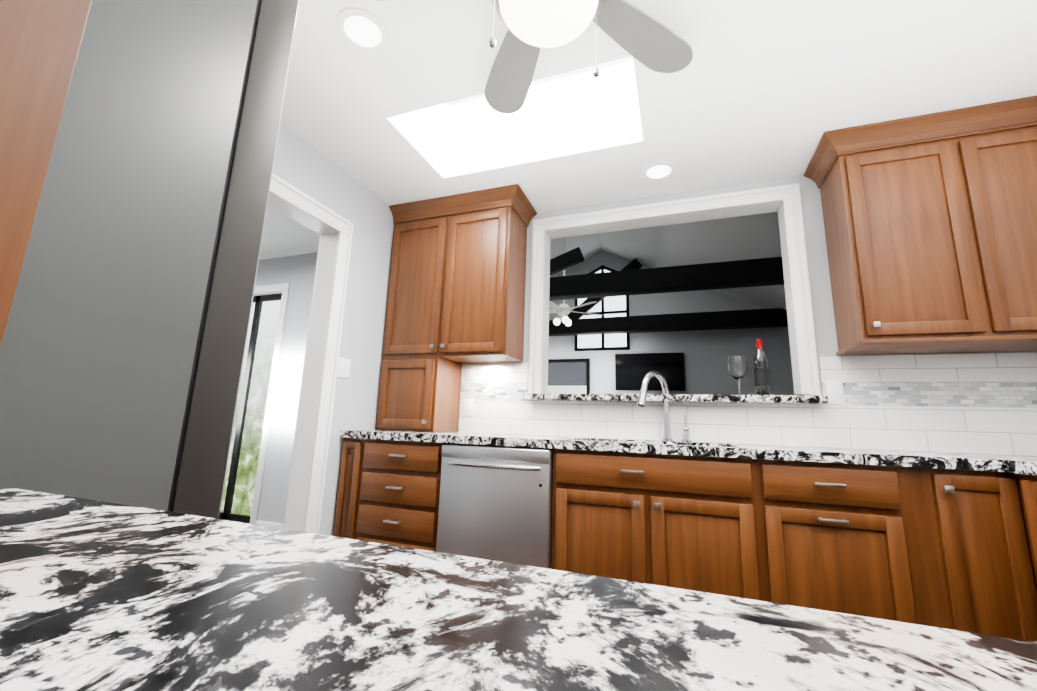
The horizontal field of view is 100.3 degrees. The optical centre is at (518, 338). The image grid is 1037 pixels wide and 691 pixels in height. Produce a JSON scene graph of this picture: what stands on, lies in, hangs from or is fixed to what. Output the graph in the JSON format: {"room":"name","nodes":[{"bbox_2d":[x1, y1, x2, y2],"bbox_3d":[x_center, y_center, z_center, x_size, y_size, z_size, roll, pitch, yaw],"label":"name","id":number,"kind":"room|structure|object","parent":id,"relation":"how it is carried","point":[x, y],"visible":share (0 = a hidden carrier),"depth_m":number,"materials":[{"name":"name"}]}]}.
{"room":"kitchen","nodes":[
{"label":"kitchen","id":0,"kind":"room"},
{"bbox_2d":[253,252,317,523],"bbox_3d":[-2.364,-0.461,4.234,3.380,4.350,0.120,-2,-12,20],"label":"wall","id":1,"kind":"structure","parent":0,"point":[297,272],"depth_m":3.90,"materials":[{"name":"grey paint"}]},
{"bbox_2d":[219,293,281,522],"bbox_3d":[-2.616,0.631,4.123,0.800,2.150,0.040,-2,-12,20],"label":"door","id":2,"kind":"structure","parent":1,"relation":"in","point":[240,479],"depth_m":4.09,"materials":[{"name":"black"}]},
{"bbox_2d":[255,520,282,528],"bbox_3d":[-1.585,1.576,3.446,1.530,0.100,0.017,-2,-12,20],"label":"baseboard","id":3,"kind":"structure","parent":1,"relation":"attached to","point":[269,524],"depth_m":3.62,"materials":[{"name":"white wood"}]},
{"bbox_2d":[249,283,289,523],"bbox_3d":[-2.645,0.580,4.049,0.940,2.220,0.015,-2,-12,20],"label":"door frame","id":4,"kind":"structure","parent":1,"relation":"attached to","point":[283,288],"depth_m":3.91,"materials":[{"name":"white wood"}]},
{"bbox_2d":[259,206,319,259],"bbox_3d":[-3.168,-1.248,2.294,3.500,0.100,4.540,-2,-12,20],"label":"ceiling","id":5,"kind":"structure","parent":0,"point":[283,236],"depth_m":3.77,"materials":[{"name":"white paint"}]},
{"bbox_2d":[272,123,393,535],"bbox_3d":[-1.508,-0.089,1.433,0.120,2.600,4.540,-2,-12,20],"label":"wall","id":6,"kind":"structure","parent":0,"point":[302,165],"depth_m":2.64,"materials":[{"name":"grey paint"}]},
{"bbox_2d":[267,173,353,533],"bbox_3d":[-1.396,0.199,1.696,0.164,2.142,1.654,-2,-12,20],"label":"trim","id":7,"kind":"structure","parent":6,"relation":"attached to","point":[307,475],"depth_m":2.39,"materials":[{"name":"white wood"}]},
{"bbox_2d":[337,357,350,378],"bbox_3d":[-1.027,0.171,2.532,0.008,0.118,0.118,-2,-12,20],"label":"light switch","id":8,"kind":"object","parent":6,"relation":"attached to","point":[343,369],"visible":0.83,"depth_m":2.54,"materials":[{"name":"white plastic"}]},
{"bbox_2d":[280,0,1036,212],"bbox_3d":[0.350,-1.489,1.350,3.770,0.550,3.210,-2,-12,20],"label":"ceiling","id":9,"kind":"structure","parent":0,"point":[757,90],"depth_m":1.93,"materials":[{"name":"white paint"}]},
{"bbox_2d":[336,8,388,52],"bbox_3d":[-0.595,-1.175,1.658,0.190,0.008,0.190,-2,-12,20],"label":"recessed light","id":10,"kind":"object","parent":9,"relation":"in","point":[363,30],"visible":1,"depth_m":1.65,"materials":[{"name":"white"}]},
{"bbox_2d":[484,0,692,113],"bbox_3d":[0.070,-1.010,1.246,1.263,0.445,1.208,-2,-12,20],"label":"kitchen ceiling fan","id":11,"kind":"object","parent":9,"relation":"hanging from","point":[635,32],"visible":1,"depth_m":1.52,"materials":[{"name":"silver metal"}]},
{"bbox_2d":[642,161,675,180],"bbox_3d":[0.811,-0.965,2.503,0.190,0.008,0.190,-2,-12,20],"label":"recessed light","id":12,"kind":"object","parent":9,"relation":"in","point":[658,171],"visible":1,"depth_m":2.50,"materials":[{"name":"white"}]},
{"bbox_2d":[550,212,786,309],"bbox_3d":[0.709,-1.244,5.613,7.250,1.933,4.730,-2,-12,20],"label":"ceiling","id":13,"kind":"structure","parent":0,"point":[755,236],"depth_m":6.04,"materials":[{"name":"white paint"}]},
{"bbox_2d":[549,237,601,325],"bbox_3d":[0.653,-0.923,6.718,1.234,1.473,1.274,-2,-12,20],"label":"room ceiling fan","id":14,"kind":"object","parent":13,"relation":"hanging from","point":[563,311],"visible":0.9,"depth_m":6.54,"materials":[{"name":"white"}]},
{"bbox_2d":[549,257,783,300],"bbox_3d":[0.667,-0.640,5.433,6.840,0.250,0.200,-2,-12,20],"label":"beam","id":15,"kind":"structure","parent":13,"relation":"attached to","point":[739,273],"depth_m":4.95,"materials":[{"name":"black wood"}]},
{"bbox_2d":[550,247,584,275],"bbox_3d":[0.413,-0.914,5.585,0.875,0.448,0.090,-2,-12,20],"label":"strut","id":16,"kind":"object","parent":15,"relation":"on","point":[566,260],"visible":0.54,"depth_m":5.49,"materials":[{"name":"black wood"}]},
{"bbox_2d":[549,308,787,335],"bbox_3d":[1.433,-0.214,7.483,6.840,0.250,0.200,-2,-12,20],"label":"beam","id":17,"kind":"structure","parent":13,"relation":"attached to","point":[753,318],"depth_m":6.99,"materials":[{"name":"black wood"}]},
{"bbox_2d":[567,258,641,318],"bbox_3d":[1.499,-0.824,7.585,1.303,1.081,0.090,-2,-12,20],"label":"strut","id":18,"kind":"object","parent":17,"relation":"on","point":[635,264],"visible":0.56,"depth_m":7.58,"materials":[{"name":"black wood"}]},
{"bbox_2d":[548,250,793,394],"bbox_3d":[1.508,0.277,7.636,7.080,4.450,0.120,-2,-12,20],"label":"wall","id":19,"kind":"structure","parent":0,"point":[707,353],"depth_m":7.11,"materials":[{"name":"grey paint"}]},
{"bbox_2d":[548,359,589,393],"bbox_3d":[0.822,1.420,7.558,0.850,2.135,0.040,-2,-12,20],"label":"window","id":20,"kind":"structure","parent":19,"relation":"in","point":[568,376],"depth_m":7.68,"materials":[{"name":"black glass"}]},
{"bbox_2d":[574,265,629,350],"bbox_3d":[1.479,-0.558,7.720,0.977,1.568,0.035,-2,-12,20],"label":"gable window","id":21,"kind":"structure","parent":19,"relation":"in","point":[614,306],"depth_m":7.66,"materials":[{"name":"black"}]},
{"bbox_2d":[615,352,684,390],"bbox_3d":[2.179,0.559,7.223,1.100,0.620,0.069,-2,-12,20],"label":"television","id":22,"kind":"object","parent":19,"relation":"attached to","point":[632,371],"depth_m":7.20,"materials":[{"name":"black"}]},
{"bbox_2d":[458,174,1036,455],"bbox_3d":[1.150,-0.652,2.688,4.290,4.350,0.120,-2,-12,20],"label":"wall","id":23,"kind":"structure","parent":0,"point":[820,290],"depth_m":2.44,"materials":[{"name":"grey paint"}]},
{"bbox_2d":[382,184,536,362],"bbox_3d":[-0.400,-0.384,2.921,0.955,1.058,0.390,-2,-12,20],"label":"upper cabinet","id":24,"kind":"object","parent":23,"relation":"attached to","point":[457,284],"visible":1,"depth_m":2.79,"materials":[{"name":"brown wood"}]},
{"bbox_2d":[528,183,820,394],"bbox_3d":[0.861,-0.249,2.707,1.605,1.210,0.166,-2,-12,20],"label":"trim","id":25,"kind":"structure","parent":23,"relation":"attached to","point":[784,201],"depth_m":2.66,"materials":[{"name":"white wood"}]},
{"bbox_2d":[523,393,827,403],"bbox_3d":[0.851,0.369,2.613,1.635,0.040,0.335,-2,-12,20],"label":"sill","id":26,"kind":"structure","parent":23,"relation":"on","point":[791,399],"depth_m":2.41,"materials":[{"name":"stone"}]},
{"bbox_2d":[713,394,810,394],"bbox_3d":[1.339,0.323,2.426,0.460,0.008,0.220,-2,-12,20],"label":"tray","id":27,"kind":"object","parent":26,"relation":"on","point":[761,394],"visible":0.21,"depth_m":2.32,"materials":[{"name":"black"}]},
{"bbox_2d":[728,355,747,393],"bbox_3d":[1.254,0.212,2.470,0.104,0.220,0.104,-2,-12,20],"label":"wine glass","id":28,"kind":"object","parent":27,"relation":"on","point":[737,367],"visible":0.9,"depth_m":2.45,"materials":[{"name":"white"}]},
{"bbox_2d":[753,339,770,393],"bbox_3d":[1.372,0.162,2.447,0.077,0.318,0.077,-2,-12,20],"label":"wine bottle","id":29,"kind":"object","parent":27,"relation":"on","point":[761,373],"visible":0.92,"depth_m":2.42,"materials":[{"name":"clear glass"}]},
{"bbox_2d":[459,353,1036,455],"bbox_3d":[1.053,0.348,2.444,3.092,0.466,0.010,-2,-12,20],"label":"backsplash","id":30,"kind":"structure","parent":23,"relation":"attached to","point":[972,403],"depth_m":2.20,"materials":[{"name":"tile"}]},
{"bbox_2d":[463,399,473,416],"bbox_3d":[-0.342,0.470,2.932,0.075,0.118,0.008,-2,-12,20],"label":"outlet","id":31,"kind":"object","parent":30,"relation":"attached to","point":[467,407],"visible":1,"depth_m":2.93,"materials":[{"name":"white plastic"}]},
{"bbox_2d":[465,365,474,381],"bbox_3d":[-0.334,0.239,2.977,0.075,0.118,0.008,-2,-12,20],"label":"outlet","id":32,"kind":"object","parent":30,"relation":"attached to","point":[469,373],"visible":1,"depth_m":2.97,"materials":[{"name":"white plastic"}]},
{"bbox_2d":[825,381,844,403],"bbox_3d":[1.633,0.279,2.233,0.075,0.118,0.008,-2,-12,20],"label":"light switch","id":33,"kind":"object","parent":30,"relation":"attached to","point":[834,392],"visible":1,"depth_m":2.23,"materials":[{"name":"white plastic"}]},
{"bbox_2d":[804,96,1036,355],"bbox_3d":[2.004,-0.481,2.043,0.957,1.056,0.390,-2,-12,20],"label":"upper cabinet","id":34,"kind":"object","parent":23,"relation":"attached to","point":[930,224],"visible":1,"depth_m":1.95,"materials":[{"name":"brown wood"}]},
{"bbox_3d":[-0.445,1.641,3.178,8.150,0.060,9.500,-2,-12,20],"label":"floor","id":35,"kind":"structure","parent":0,"visible":0},
{"bbox_2d":[0,0,91,347],"bbox_3d":[-0.586,-0.228,0.156,0.033,2.438,0.608,-2,-12,20],"label":"panel","id":36,"kind":"object","parent":35,"relation":"on","point":[40,42],"visible":1,"depth_m":0.42,"materials":[{"name":"brown wood"}]},
{"bbox_2d":[0,0,298,518],"bbox_3d":[-0.975,0.124,0.444,0.914,1.835,0.948,-2,-12,20],"label":"refrigerator","id":37,"kind":"object","parent":35,"relation":"on","point":[122,348],"visible":0.62,"depth_m":0.54,"materials":[{"name":"grey metal"}]},
{"bbox_2d":[333,438,447,551],"bbox_3d":[-0.624,1.044,2.574,0.669,0.870,0.658,-2,-12,20],"label":"base cabinet","id":38,"kind":"object","parent":35,"relation":"on","point":[388,492],"visible":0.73,"depth_m":2.32,"materials":[{"name":"brown wood"}]},
{"bbox_2d":[436,443,552,568],"bbox_3d":[-0.039,1.016,2.333,0.588,0.868,0.693,-2,-12,20],"label":"dishwasher","id":39,"kind":"object","parent":35,"relation":"on","point":[495,503],"visible":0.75,"depth_m":2.09,"materials":[{"name":"silver metal"}]},
{"bbox_2d":[551,449,764,600],"bbox_3d":[0.654,0.993,2.107,0.862,0.870,0.658,-2,-12,20],"label":"base cabinet","id":40,"kind":"object","parent":35,"relation":"on","point":[687,522],"visible":0.62,"depth_m":1.85,"materials":[{"name":"brown wood"}]},
{"bbox_2d":[755,459,934,626],"bbox_3d":[1.307,0.970,1.884,0.517,0.870,0.628,-2,-12,20],"label":"base cabinet","id":41,"kind":"object","parent":35,"relation":"on","point":[836,537],"depth_m":1.62,"materials":[{"name":"brown wood"}]},
{"bbox_2d":[339,430,1036,471],"bbox_3d":[0.735,0.545,2.181,3.526,0.040,0.638,-2,-12,20],"label":"countertop","id":42,"kind":"structure","parent":41,"relation":"on","point":[967,461],"depth_m":1.89,"materials":[{"name":"stone"}]},
{"bbox_2d":[375,357,461,431],"bbox_3d":[-0.666,0.377,2.878,0.428,0.467,0.363,-2,-12,20],"label":"cabinet","id":43,"kind":"object","parent":42,"relation":"on","point":[418,394],"visible":1,"depth_m":2.75,"materials":[{"name":"brown wood"}]},
{"bbox_2d":[637,371,672,440],"bbox_3d":[0.750,0.366,2.370,0.307,0.383,0.060,12,-15,-42],"label":"faucet","id":44,"kind":"object","parent":42,"relation":"on","point":[667,434],"visible":1,"depth_m":2.41,"materials":[{"name":"silver metal"}]},
{"bbox_2d":[682,414,691,441],"bbox_3d":[0.929,0.495,2.397,0.054,0.151,0.054,-2,-12,20],"label":"handle","id":45,"kind":"object","parent":42,"relation":"on","point":[686,433],"visible":0.98,"depth_m":2.38,"materials":[{"name":"silver metal"}]},
{"bbox_2d":[911,467,1022,639],"bbox_3d":[1.680,0.955,1.748,0.279,0.870,0.628,-2,-12,20],"label":"base cabinet","id":46,"kind":"object","parent":35,"relation":"on","point":[941,548],"depth_m":1.51,"materials":[{"name":"brown wood"}]},
{"bbox_2d":[995,471,1036,641],"bbox_3d":[2.070,0.939,1.605,0.652,0.870,0.628,-2,-12,20],"label":"base cabinet","id":47,"kind":"object","parent":35,"relation":"on","point":[1022,576],"depth_m":1.45,"materials":[{"name":"brown wood"}]},
{"bbox_2d":[1014,473,1036,591],"bbox_3d":[1.928,0.850,1.172,0.618,0.870,0.335,-2,-12,20],"label":"base cabinet","id":48,"kind":"object","parent":35,"relation":"on","point":[1027,487],"visible":0.98,"depth_m":1.40,"materials":[{"name":"brown wood"}]},
{"bbox_2d":[1006,460,1036,475],"bbox_3d":[1.674,0.257,0.558,0.628,0.040,1.806,-2,-12,20],"label":"countertop","id":49,"kind":"structure","parent":48,"relation":"on","point":[1023,467],"depth_m":1.43,"materials":[{"name":"stone"}]},
{"bbox_3d":[0.188,0.515,-0.260,1.636,0.870,0.658,-2,-12,20],"label":"base cabinet","id":50,"kind":"object","parent":35,"relation":"on","visible":0},
{"bbox_2d":[0,488,1036,690],"bbox_3d":[0.488,0.054,-0.287,2.260,0.040,0.638,-2,-12,20],"label":"countertop","id":51,"kind":"structure","parent":50,"relation":"on","point":[95,595],"depth_m":0.16,"materials":[{"name":"stone"}]}
]}

